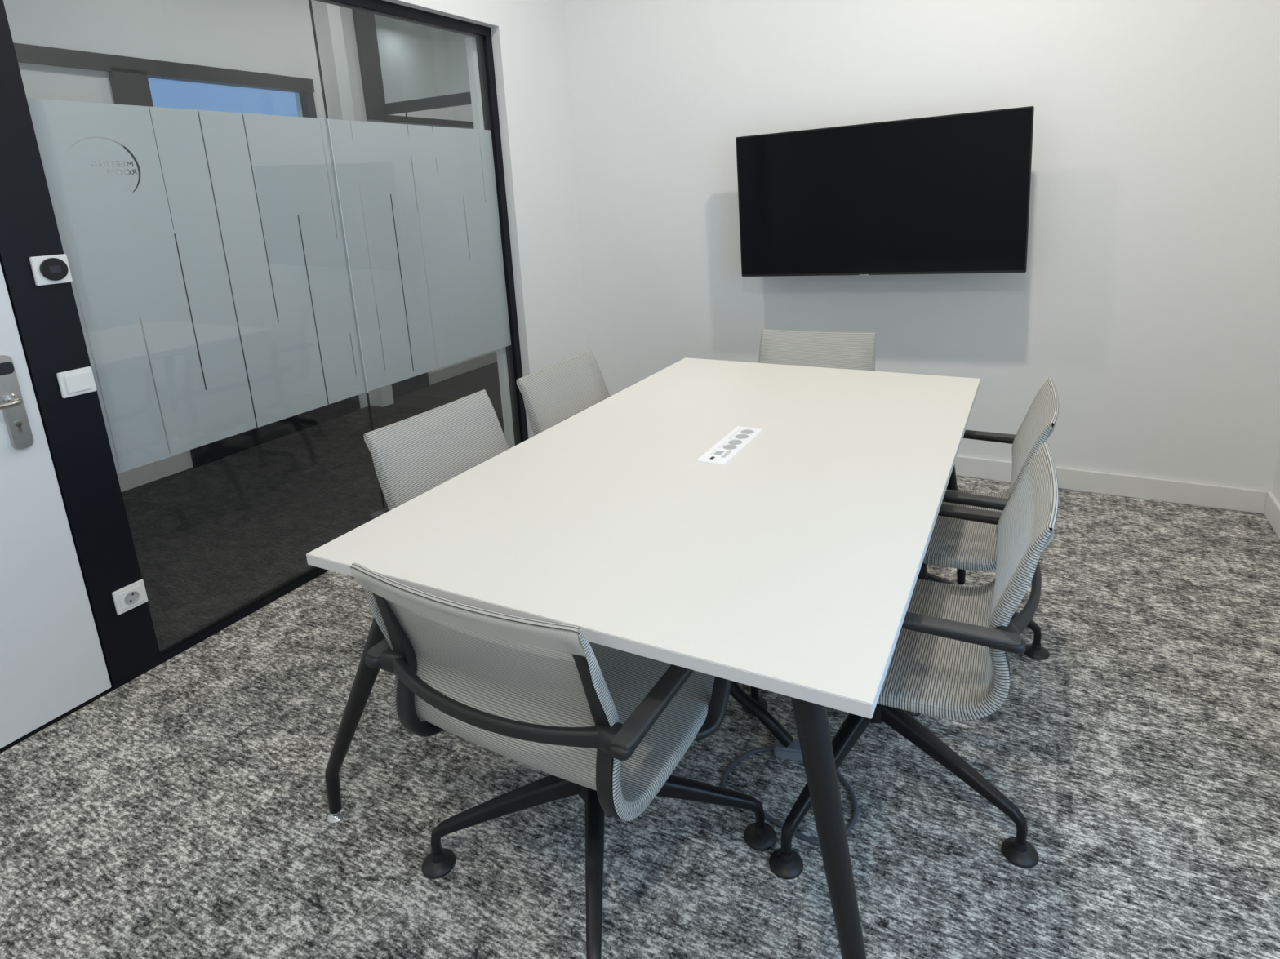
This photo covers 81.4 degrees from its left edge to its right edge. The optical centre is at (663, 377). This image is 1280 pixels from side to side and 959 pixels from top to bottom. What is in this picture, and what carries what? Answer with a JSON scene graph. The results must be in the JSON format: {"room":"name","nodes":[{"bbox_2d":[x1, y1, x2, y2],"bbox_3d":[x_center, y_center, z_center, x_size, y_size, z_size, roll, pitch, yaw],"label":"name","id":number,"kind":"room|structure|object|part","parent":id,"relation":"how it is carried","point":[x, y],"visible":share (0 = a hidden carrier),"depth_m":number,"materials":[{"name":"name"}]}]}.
{"room":"meeting room","nodes":[
{"label":"meeting room","id":0,"kind":"room"},
{"bbox_2d":[3,0,496,471],"bbox_3d":[-2.830,-0.877,3.987,0.600,2.800,8.200,5,16,26],"label":"wall","id":1,"kind":"structure","parent":0,"point":[271,37],"depth_m":4.06,"materials":[{"name":"white paint"}]},
{"bbox_2d":[13,42,360,467],"bbox_3d":[-2.576,-0.554,3.911,0.090,2.092,2.040,5,16,26],"label":"window","id":2,"kind":"structure","parent":1,"relation":"in","point":[128,76],"depth_m":4.03,"materials":[{"name":"grey paint"}]},
{"bbox_3d":[-2.332,-0.807,4.309,0.015,1.362,0.937,5,16,26],"label":"panel","id":3,"kind":"part","parent":2,"relation":"part of","materials":[{"name":"grey glass"}]},
{"bbox_3d":[-2.291,0.093,4.541,0.020,0.500,0.937,5,16,26],"label":"panel","id":4,"kind":"part","parent":2,"relation":"part of","materials":[{"name":"glass"}]},
{"bbox_2d":[116,351,497,492],"bbox_3d":[-2.501,0.404,4.176,0.015,0.100,8.200,5,16,26],"label":"baseboard","id":5,"kind":"structure","parent":1,"relation":"attached to","point":[148,473],"depth_m":3.97,"materials":[{"name":"white paint"}]},
{"bbox_2d":[311,0,394,407],"bbox_3d":[-1.998,-1.147,4.794,0.130,2.750,0.095,5,16,26],"label":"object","id":6,"kind":"structure","parent":1,"relation":"attached to","point":[326,16],"depth_m":4.57,"materials":[{"name":"white paint"}]},
{"bbox_2d":[351,8,473,127],"bbox_3d":[-1.202,-2.264,5.217,1.008,0.868,1.455,5,16,26],"label":"window","id":7,"kind":"structure","parent":1,"relation":"in","point":[376,108],"depth_m":4.88,"materials":[{"name":"grey paint"}]},
{"bbox_3d":[-1.464,-2.097,4.686,0.980,0.753,0.036,6,17,31],"label":"rail","id":8,"kind":"part","parent":7,"relation":"part of","materials":[{"name":"black metal"}]},
{"bbox_2d":[383,0,586,439],"bbox_3d":[-1.660,-0.482,1.959,0.148,2.950,4.964,5,16,26],"label":"wall","id":9,"kind":"structure","parent":0,"point":[528,36],"depth_m":3.77,"materials":[{"name":"white paint"}]},
{"bbox_2d":[28,253,72,285],"bbox_3d":[-1.625,-0.287,1.980,0.020,0.075,0.083,5,16,26],"label":"thermostat","id":10,"kind":"object","parent":9,"relation":"attached to","point":[54,268],"visible":1,"depth_m":1.97,"materials":[{"name":"white plastic"}]},
{"bbox_2d":[0,263,114,753],"bbox_3d":[-1.913,0.021,1.521,0.160,2.122,1.001,5,16,26],"label":"door","id":11,"kind":"structure","parent":9,"relation":"in","point":[52,663],"depth_m":2.00,"materials":[{"name":"white laminate"}]},
{"bbox_3d":[-1.686,0.074,1.862,0.048,0.018,0.132,5,16,26],"label":"lever","id":12,"kind":"part","parent":11,"relation":"part of","materials":[{"name":"silver metal"}]},
{"bbox_3d":[-1.687,0.065,1.929,0.012,0.250,0.045,5,16,26],"label":"plate","id":13,"kind":"part","parent":11,"relation":"part of","materials":[{"name":"metal"}]},
{"bbox_2d":[56,366,96,398],"bbox_3d":[-1.617,0.012,2.054,0.014,0.071,0.083,5,16,26],"label":"light switch","id":14,"kind":"object","parent":9,"relation":"attached to","point":[72,383],"visible":1,"depth_m":2.05,"materials":[{"name":"white plastic"}]},
{"bbox_2d":[0,0,162,689],"bbox_3d":[-1.685,-0.120,2.025,0.100,2.120,0.138,5,16,26],"label":"trim","id":15,"kind":"structure","parent":9,"relation":"attached to","point":[47,320],"depth_m":2.03,"materials":[{"name":"paint"}]},
{"bbox_2d":[111,579,147,615],"bbox_3d":[-1.589,0.655,2.221,0.014,0.074,0.085,5,16,26],"label":"wall socket","id":16,"kind":"object","parent":9,"relation":"attached to","point":[133,595],"visible":1,"depth_m":2.21,"materials":[{"name":"white plastic"}]},
{"bbox_2d":[26,0,528,662],"bbox_3d":[-1.226,-0.368,2.907,0.100,2.120,1.911,5,16,26],"label":"glass partition","id":17,"kind":"structure","parent":9,"relation":"in","point":[122,249],"depth_m":2.59,"materials":[{"name":"glass"}]},
{"bbox_2d":[0,361,1279,958],"bbox_3d":[-0.562,0.641,3.234,5.550,0.050,8.200,5,16,26],"label":"floor","id":18,"kind":"structure","parent":0,"point":[182,811],"depth_m":1.74,"materials":[{"name":"carpet"}]},
{"bbox_2d":[363,389,510,520],"bbox_3d":[-0.389,0.498,2.071,0.637,0.794,0.585,5,16,28],"label":"chair","id":19,"kind":"object","parent":18,"relation":"on","point":[412,456],"visible":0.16,"depth_m":2.08,"materials":[{"name":"grey fabric"}]},
{"bbox_3d":[-0.554,0.471,1.873,0.426,0.233,0.075,5,16,28],"label":"armrest","id":20,"kind":"part","parent":19,"relation":"part of","materials":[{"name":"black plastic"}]},
{"bbox_2d":[515,350,609,435],"bbox_3d":[-0.118,0.356,2.576,0.658,0.794,0.685,-16,19,-41],"label":"chair","id":21,"kind":"object","parent":18,"relation":"on","point":[553,394],"visible":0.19,"depth_m":2.59,"materials":[{"name":"grey fabric"}]},
{"bbox_2d":[350,563,777,958],"bbox_3d":[-0.159,0.644,1.468,0.615,0.794,0.653,9,18,38],"label":"chair","id":22,"kind":"object","parent":18,"relation":"on","point":[610,727],"visible":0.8,"depth_m":1.27,"materials":[{"name":"fabric"}]},
{"bbox_3d":[-0.403,0.556,1.521,0.075,0.233,0.426,5,16,28],"label":"armrest","id":23,"kind":"part","parent":22,"relation":"part of","materials":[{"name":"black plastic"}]},
{"bbox_3d":[-0.366,0.461,1.514,0.048,0.406,0.540,5,16,28],"label":"rail","id":24,"kind":"part","parent":22,"relation":"part of","materials":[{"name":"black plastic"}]},
{"bbox_3d":[-0.292,0.500,1.206,0.474,0.374,0.104,5,16,28],"label":"backrest","id":25,"kind":"part","parent":22,"relation":"part of","materials":[{"name":"fabric"}]},
{"bbox_3d":[-0.326,0.912,1.562,0.333,0.185,0.040,-3,14,-3],"label":"leg","id":26,"kind":"part","parent":22,"relation":"part of","materials":[{"name":"black metal"}]},
{"bbox_3d":[-0.158,0.635,1.487,0.480,0.069,0.482,5,16,28],"label":"seat","id":27,"kind":"part","parent":22,"relation":"part of","materials":[{"name":"fabric"}]},
{"bbox_3d":[-0.127,0.948,1.389,0.040,0.185,0.333,-3,14,-3],"label":"leg","id":28,"kind":"part","parent":22,"relation":"part of","materials":[{"name":"black metal"}]},
{"bbox_3d":[0.006,0.495,1.319,0.048,0.406,0.540,5,16,28],"label":"rail","id":29,"kind":"part","parent":22,"relation":"part of","materials":[{"name":"black plastic"}]},
{"bbox_3d":[0.018,0.595,1.300,0.075,0.233,0.426,5,16,28],"label":"armrest","id":30,"kind":"part","parent":22,"relation":"part of","materials":[{"name":"black plastic"}]},
{"bbox_3d":[0.049,0.891,1.580,0.333,0.185,0.040,-3,14,-3],"label":"leg","id":31,"kind":"part","parent":22,"relation":"part of","materials":[{"name":"black metal"}]},
{"bbox_2d":[306,357,980,958],"bbox_3d":[0.121,0.517,2.013,1.269,0.743,1.685,5,16,26],"label":"conference table","id":32,"kind":"object","parent":18,"relation":"on","point":[766,526],"visible":0.91,"depth_m":1.44,"materials":[{"name":"grey laminate"}]},
{"bbox_3d":[-0.615,0.654,1.591,0.341,0.710,0.056,2,15,18],"label":"leg","id":33,"kind":"part","parent":32,"relation":"part of","materials":[{"name":"black metal"}]},
{"bbox_2d":[722,444,737,449],"bbox_3d":[0.166,0.172,1.854,0.035,0.001,0.035,5,16,26],"label":"outlet","id":34,"kind":"object","parent":32,"relation":"attached to","point":[724,446],"depth_m":1.85,"materials":[{"name":"grey plastic"}]},
{"bbox_2d":[728,440,742,444],"bbox_3d":[0.183,0.164,1.886,0.035,0.001,0.035,5,16,26],"label":"outlet","id":35,"kind":"object","parent":32,"relation":"attached to","point":[730,442],"depth_m":1.88,"materials":[{"name":"grey plastic"}]},
{"bbox_2d":[735,434,748,439],"bbox_3d":[0.204,0.152,1.927,0.035,0.001,0.035,5,16,26],"label":"outlet","id":36,"kind":"object","parent":32,"relation":"attached to","point":[737,436],"depth_m":1.92,"materials":[{"name":"grey plastic"}]},
{"bbox_2d":[740,429,754,434],"bbox_3d":[0.222,0.142,1.961,0.035,0.001,0.035,5,16,26],"label":"outlet","id":37,"kind":"object","parent":32,"relation":"attached to","point":[742,431],"depth_m":1.96,"materials":[{"name":"grey plastic"}]},
{"bbox_3d":[0.253,0.753,1.078,0.156,0.702,0.046,8,18,35],"label":"leg","id":38,"kind":"part","parent":32,"relation":"part of","materials":[{"name":"black metal"}]},
{"bbox_3d":[0.946,0.363,2.474,0.147,0.702,0.046,2,15,17],"label":"leg","id":39,"kind":"part","parent":32,"relation":"part of","materials":[{"name":"black metal"}]},
{"bbox_2d":[720,680,857,845],"bbox_3d":[0.224,0.607,1.720,0.251,0.706,0.517,-14,19,-38],"label":"cable","id":40,"kind":"object","parent":18,"relation":"on","point":[786,747],"visible":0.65,"depth_m":1.83,"materials":[{"name":"black plastic"}]},
{"bbox_2d":[758,328,875,371],"bbox_3d":[0.520,0.263,2.827,0.638,0.794,0.671,8,18,36],"label":"chair","id":41,"kind":"object","parent":18,"relation":"on","point":[840,350],"visible":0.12,"depth_m":2.96,"materials":[{"name":"grey fabric"}]},
{"bbox_2d":[742,442,1058,879],"bbox_3d":[0.519,0.566,1.657,0.685,0.794,0.660,-1,15,5],"label":"chair","id":42,"kind":"object","parent":18,"relation":"on","point":[949,660],"visible":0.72,"depth_m":1.53,"materials":[{"name":"grey fabric"}]},
{"bbox_3d":[0.356,0.799,1.885,0.333,0.185,0.040,11,20,43],"label":"leg","id":43,"kind":"part","parent":42,"relation":"part of","materials":[{"name":"black metal"}]},
{"bbox_3d":[0.360,0.865,1.628,0.040,0.185,0.333,11,20,43],"label":"leg","id":44,"kind":"part","parent":42,"relation":"part of","materials":[{"name":"black metal"}]},
{"bbox_3d":[0.495,0.557,1.680,0.482,0.069,0.480,4,16,25],"label":"seat","id":45,"kind":"part","parent":42,"relation":"part of","materials":[{"name":"fabric"}]},
{"bbox_3d":[0.626,0.854,1.629,0.333,0.185,0.040,11,20,43],"label":"leg","id":46,"kind":"part","parent":42,"relation":"part of","materials":[{"name":"black metal"}]},
{"bbox_3d":[0.450,0.544,1.425,0.426,0.233,0.075,4,16,25],"label":"armrest","id":47,"kind":"part","parent":42,"relation":"part of","materials":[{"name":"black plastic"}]},
{"bbox_3d":[0.653,0.428,1.840,0.426,0.233,0.075,4,16,25],"label":"armrest","id":48,"kind":"part","parent":42,"relation":"part of","materials":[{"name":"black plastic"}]},
{"bbox_3d":[0.729,0.377,1.515,0.104,0.374,0.474,4,16,25],"label":"backrest","id":49,"kind":"part","parent":42,"relation":"part of","materials":[{"name":"fabric"}]},
{"bbox_3d":[0.427,0.446,1.441,0.540,0.406,0.048,4,16,25],"label":"rail","id":50,"kind":"part","parent":42,"relation":"part of","materials":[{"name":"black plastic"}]},
{"bbox_2d":[904,377,1058,716],"bbox_3d":[0.816,0.415,2.191,0.689,0.794,0.700,-11,17,-30],"label":"chair","id":51,"kind":"object","parent":18,"relation":"on","point":[953,543],"visible":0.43,"depth_m":2.04,"materials":[{"name":"grey fabric"}]},
{"bbox_3d":[0.772,0.411,2.200,0.482,0.069,0.480,5,16,26],"label":"seat","id":52,"kind":"part","parent":51,"relation":"part of","materials":[{"name":"fabric"}]},
{"bbox_3d":[0.724,0.398,1.945,0.426,0.233,0.075,5,16,26],"label":"armrest","id":53,"kind":"part","parent":51,"relation":"part of","materials":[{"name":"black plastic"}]},
{"bbox_3d":[0.946,0.688,2.216,0.333,0.185,0.040,3,15,19],"label":"leg","id":54,"kind":"part","parent":51,"relation":"part of","materials":[{"name":"black metal"}]},
{"bbox_3d":[0.933,0.282,2.358,0.426,0.233,0.075,5,16,26],"label":"armrest","id":55,"kind":"part","parent":51,"relation":"part of","materials":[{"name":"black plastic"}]},
{"bbox_3d":[1.005,0.231,2.032,0.104,0.374,0.474,5,16,26],"label":"backrest","id":56,"kind":"part","parent":51,"relation":"part of","materials":[{"name":"fabric"}]},
{"bbox_2d":[562,0,1279,492],"bbox_3d":[0.948,-0.968,3.408,3.450,2.950,0.100,5,16,26],"label":"wall","id":57,"kind":"structure","parent":0,"point":[1148,294],"depth_m":3.17,"materials":[{"name":"white paint"}]},
{"bbox_2d":[735,106,1034,276],"bbox_3d":[0.941,-0.783,3.285,1.221,0.641,0.205,3,15,27],"label":"television","id":58,"kind":"object","parent":57,"relation":"attached to","point":[950,193],"visible":1,"depth_m":3.16,"materials":[{"name":"black plastic"}]},
{"bbox_2d":[954,455,1266,514],"bbox_3d":[1.001,0.380,3.691,3.170,0.096,0.016,5,16,26],"label":"baseboard","id":59,"kind":"structure","parent":57,"relation":"attached to","point":[1237,499],"depth_m":3.17,"materials":[{"name":"white paint"}]},
{"bbox_2d":[1271,445,1279,503],"bbox_3d":[1.311,-0.229,0.485,0.100,2.950,4.964,5,16,26],"label":"wall","id":60,"kind":"structure","parent":0,"point":[1276,484],"depth_m":2.92,"materials":[{"name":"white paint"}]},
{"bbox_2d":[1263,490,1279,539],"bbox_3d":[1.317,1.099,0.855,0.016,0.096,4.964,5,16,26],"label":"baseboard","id":61,"kind":"structure","parent":60,"relation":"attached to","point":[1272,508],"depth_m":2.89,"materials":[{"name":"white paint"}]}
]}

